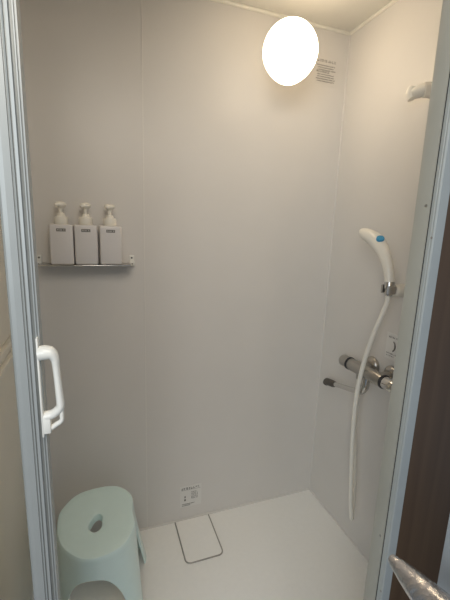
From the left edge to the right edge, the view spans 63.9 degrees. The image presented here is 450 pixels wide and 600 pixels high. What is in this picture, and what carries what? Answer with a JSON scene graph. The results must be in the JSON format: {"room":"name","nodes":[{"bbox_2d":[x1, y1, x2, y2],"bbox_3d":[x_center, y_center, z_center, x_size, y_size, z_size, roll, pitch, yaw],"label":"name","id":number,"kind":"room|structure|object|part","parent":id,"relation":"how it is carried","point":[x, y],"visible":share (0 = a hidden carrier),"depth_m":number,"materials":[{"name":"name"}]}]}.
{"room":"shower room","nodes":[
{"label":"shower room","id":0,"kind":"room"},
{"bbox_2d":[0,215,32,599],"bbox_3d":[-0.560,0.074,0.810,0.030,2.000,0.800,-2,12,-20],"label":"wall","id":1,"kind":"structure","parent":0,"point":[16,583],"depth_m":1.01,"materials":[{"name":"beige paint"}]},
{"bbox_2d":[0,335,12,382],"bbox_3d":[-0.538,0.176,0.840,0.024,0.047,0.798,-2,12,-20],"label":"trim","id":2,"kind":"structure","parent":1,"relation":"attached to","point":[6,355],"depth_m":0.94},
{"bbox_2d":[19,0,348,531],"bbox_3d":[-0.120,-0.029,1.398,1.260,2.000,0.031,-2,12,-20],"label":"wall","id":3,"kind":"structure","parent":0,"point":[196,361],"depth_m":1.35,"materials":[{"name":"white plastic"}]},
{"bbox_2d":[37,255,134,265],"bbox_3d":[-0.455,-0.127,1.192,0.312,0.036,0.088,-2,12,-20],"label":"wall shelf","id":4,"kind":"object","parent":3,"relation":"attached to","point":[39,257],"visible":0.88,"depth_m":1.18,"materials":[{"name":"metal"}]},
{"bbox_2d":[49,201,74,264],"bbox_3d":[-0.519,-0.213,1.149,0.069,0.196,0.067,-2,12,-20],"label":"pump bottle","id":5,"kind":"object","parent":4,"relation":"on","point":[61,233],"visible":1,"depth_m":1.13,"materials":[{"name":"plastic"}]},
{"bbox_3d":[-0.456,-0.118,1.194,0.277,0.002,0.080,-2,12,-20],"label":"shelf plate","id":6,"kind":"part","parent":4,"relation":"part of","materials":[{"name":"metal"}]},
{"bbox_3d":[-0.455,-0.118,1.193,0.287,0.004,0.086,-2,12,-20],"label":"rail","id":7,"kind":"part","parent":4,"relation":"part of","materials":[{"name":"silver metal"}]},
{"bbox_2d":[74,203,98,264],"bbox_3d":[-0.451,-0.215,1.173,0.069,0.196,0.067,-2,12,-19],"label":"pump bottle","id":8,"kind":"object","parent":4,"relation":"on","point":[85,233],"visible":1,"depth_m":1.15,"materials":[{"name":"plastic"}]},
{"bbox_2d":[99,204,121,264],"bbox_3d":[-0.381,-0.218,1.198,0.069,0.196,0.067,-2,12,-20],"label":"pump bottle","id":9,"kind":"object","parent":4,"relation":"on","point":[110,235],"visible":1,"depth_m":1.18,"materials":[{"name":"plastic"}]},
{"bbox_2d":[180,483,201,507],"bbox_3d":[-0.147,0.843,1.558,0.094,0.102,0.001,-2,12,-20],"label":"sticker","id":10,"kind":"object","parent":3,"relation":"attached to","point":[190,495],"visible":1,"depth_m":1.56,"materials":[{"name":"paper"}]},
{"bbox_2d":[139,488,308,530],"bbox_3d":[-0.149,0.954,1.582,1.200,0.012,0.012,-2,12,-20],"label":"baseboard","id":11,"kind":"structure","parent":3,"relation":"attached to","point":[253,502],"depth_m":1.63,"materials":[{"name":"white plastic"}]},
{"bbox_2d":[211,0,349,34],"bbox_3d":[-0.082,-1.003,1.188,1.200,0.014,0.014,-2,12,-20],"label":"trim","id":12,"kind":"structure","parent":3,"relation":"attached to","point":[231,3],"depth_m":1.27,"materials":[{"name":"white plastic"}]},
{"bbox_2d":[263,17,317,85],"bbox_3d":[0.196,-0.814,1.193,0.176,0.208,0.252,-2,12,-20],"label":"wall lamp","id":13,"kind":"object","parent":3,"relation":"attached to","point":[290,48],"visible":1,"depth_m":1.10,"materials":[{"name":"white plastic"}]},
{"bbox_2d":[313,56,337,87],"bbox_3d":[0.386,-0.874,1.386,0.104,0.095,0.001,-2,12,-20],"label":"sticker","id":14,"kind":"object","parent":3,"relation":"attached to","point":[325,70],"visible":1,"depth_m":1.39,"materials":[{"name":"white paper"}]},
{"bbox_2d":[309,35,350,488],"bbox_3d":[0.449,-0.047,1.585,0.008,2.000,0.008,-2,12,-20],"label":"trim","id":15,"kind":"structure","parent":3,"relation":"attached to","point":[349,35],"depth_m":1.55,"materials":[{"name":"white plastic"}]},
{"bbox_2d":[31,490,367,599],"bbox_3d":[-0.009,1.061,1.200,1.260,0.050,0.900,-2,12,-20],"label":"floor","id":16,"kind":"structure","parent":0,"point":[288,547],"depth_m":1.38,"materials":[{"name":"white plastic"}]},
{"bbox_2d":[56,486,145,599],"bbox_3d":[-0.407,0.856,1.212,0.308,0.320,0.340,-2,12,-20],"label":"stool","id":17,"kind":"object","parent":16,"relation":"on","point":[110,553],"visible":0.97,"depth_m":1.10,"materials":[{"name":"green plastic"}]},
{"bbox_3d":[-0.413,0.718,1.164,0.241,0.030,0.306,-2,12,-20],"label":"seat","id":18,"kind":"part","parent":17,"relation":"part of","materials":[{"name":"green plastic"}]},
{"bbox_2d":[175,514,222,563],"bbox_3d":[-0.109,0.974,1.479,0.154,0.005,0.209,-2,12,-20],"label":"drain cover","id":19,"kind":"object","parent":16,"relation":"on","point":[198,538],"visible":1,"depth_m":1.47,"materials":[{"name":"plastic"}]},
{"bbox_2d":[229,0,391,31],"bbox_3d":[0.059,-0.943,0.797,1.260,0.040,0.900,-2,12,-20],"label":"ceiling","id":20,"kind":"structure","parent":0,"point":[346,15],"depth_m":1.25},
{"bbox_2d":[310,0,442,559],"bbox_3d":[0.598,0.031,1.222,0.030,2.000,0.800,-2,12,-20],"label":"wall","id":21,"kind":"structure","parent":0,"point":[382,143],"depth_m":1.34,"materials":[{"name":"white plastic"}]},
{"bbox_2d":[309,489,367,561],"bbox_3d":[0.550,1.011,1.414,0.010,0.010,0.800,-2,12,-20],"label":"baseboard","id":22,"kind":"structure","parent":21,"relation":"attached to","point":[340,527],"depth_m":1.55,"materials":[{"name":"white plastic"}]},
{"bbox_2d":[323,355,393,394],"bbox_3d":[0.501,0.297,1.333,0.097,0.175,0.362,-2,12,-20],"label":"mixer tap","id":23,"kind":"object","parent":21,"relation":"attached to","point":[383,380],"visible":0.91,"depth_m":1.28,"materials":[{"name":"metal"}]},
{"bbox_3d":[0.460,0.232,1.374,0.044,0.044,0.043,-2,12,-20],"label":"temperature knob","id":24,"kind":"part","parent":23,"relation":"part of","materials":[{"name":"plastic"}]},
{"bbox_3d":[0.466,0.310,1.358,0.025,0.110,0.200,-2,12,-20],"label":"spout","id":25,"kind":"part","parent":23,"relation":"part of","materials":[{"name":"silver metal"}]},
{"bbox_2d":[349,296,390,519],"bbox_3d":[0.487,0.412,1.289,0.057,0.898,0.124,3,11,3],"label":"shower hose","id":26,"kind":"object","parent":23,"relation":"attached to","point":[353,438],"visible":1,"depth_m":1.31,"materials":[{"name":"white plastic"}]},
{"bbox_2d":[359,228,394,295],"bbox_3d":[0.498,-0.130,1.191,0.050,0.208,0.174,-2,12,-20],"label":"shower","id":27,"kind":"object","parent":26,"relation":"attached to","point":[373,238],"visible":0.98,"depth_m":1.14,"materials":[{"name":"beige plastic"}]},
{"bbox_3d":[0.532,0.276,1.168,0.047,0.042,0.046,-2,12,-20],"label":"flow knob","id":28,"kind":"part","parent":23,"relation":"part of","materials":[{"name":"silver metal"}]},
{"bbox_2d":[350,0,398,34],"bbox_3d":[0.616,-0.946,1.021,0.014,0.014,0.800,-2,12,-20],"label":"trim","id":29,"kind":"structure","parent":21,"relation":"attached to","point":[392,2],"depth_m":1.26,"materials":[{"name":"white plastic"}]},
{"bbox_2d":[384,332,397,360],"bbox_3d":[0.578,0.162,1.244,0.001,0.092,0.062,-2,12,-20],"label":"sticker","id":30,"kind":"object","parent":21,"relation":"attached to","point":[392,339],"visible":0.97,"depth_m":1.25,"materials":[{"name":"white paper"}]},
{"bbox_2d":[381,284,404,296],"bbox_3d":[0.548,-0.029,1.159,0.106,0.043,0.045,-3,13,-25],"label":"holder","id":31,"kind":"object","parent":21,"relation":"attached to","point":[397,290],"visible":0.72,"depth_m":1.14,"materials":[{"name":"beige plastic"}]},
{"bbox_3d":[0.562,-0.030,1.167,0.059,0.042,0.044,-2,12,-20],"label":"holder arm","id":32,"kind":"part","parent":31,"relation":"part of","materials":[{"name":"beige plastic"}]},
{"bbox_2d":[405,82,431,101],"bbox_3d":[0.579,-0.614,1.063,0.067,0.046,0.070,-2,12,-20],"label":"holder","id":33,"kind":"object","parent":21,"relation":"attached to","point":[423,90],"visible":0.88,"depth_m":1.05,"materials":[{"name":"beige plastic"}]},
{"bbox_3d":[0.591,-0.613,1.054,0.039,0.043,0.046,-2,12,-20],"label":"holder arm","id":34,"kind":"part","parent":33,"relation":"part of","materials":[{"name":"beige plastic"}]},
{"bbox_2d":[389,195,449,599],"bbox_3d":[0.996,0.059,0.897,1.328,2.500,0.013,-2,12,-20],"label":"wall","id":35,"kind":"structure","parent":0,"point":[426,504],"depth_m":0.73,"materials":[{"name":"brown wood"}]},
{"bbox_3d":[0.582,1.536,-0.130,2.900,0.020,2.128,-2,12,-20],"label":"floor","id":36,"kind":"structure","parent":0,"visible":0},
{"bbox_2d":[388,515,449,599],"bbox_3d":[0.302,0.403,0.182,0.107,2.040,0.534,-2,12,-20],"label":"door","id":37,"kind":"structure","parent":36,"relation":"on","point":[416,585],"depth_m":0.37,"materials":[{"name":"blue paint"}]},
{"bbox_3d":[0.214,0.295,0.325,0.058,0.043,0.163,-6,14,-35],"label":"lever","id":38,"kind":"part","parent":37,"relation":"part of","materials":[{"name":"silver metal"}]},
{"bbox_3d":[0.158,0.134,0.633,1.260,2.000,0.031,-2,12,-20],"label":"wall","id":39,"kind":"structure","parent":0,"visible":0},
{"bbox_2d":[0,0,64,599],"bbox_3d":[-0.340,0.136,0.628,0.056,1.895,0.352,-6,14,-33],"label":"door","id":40,"kind":"structure","parent":39,"relation":"in","point":[29,352],"depth_m":0.47,"materials":[{"name":"metal"}]},
{"bbox_3d":[-0.251,0.118,0.492,0.003,0.143,0.018,-2,12,-20],"label":"handle","id":41,"kind":"part","parent":40,"relation":"part of","materials":[{"name":"white plastic"}]},
{"bbox_2d":[363,0,449,599],"bbox_3d":[0.340,0.151,0.704,0.005,1.950,0.032,-2,12,-20],"label":"trim","id":42,"kind":"structure","parent":39,"relation":"attached to","point":[441,71],"depth_m":0.67,"materials":[{"name":"metal"}]},
{"bbox_2d":[375,73,449,599],"bbox_3d":[0.358,0.151,0.685,0.022,2.000,0.016,-2,12,-20],"label":"trim","id":43,"kind":"structure","parent":39,"relation":"attached to","point":[441,189],"depth_m":0.67,"materials":[{"name":"grey metal"}]}
]}

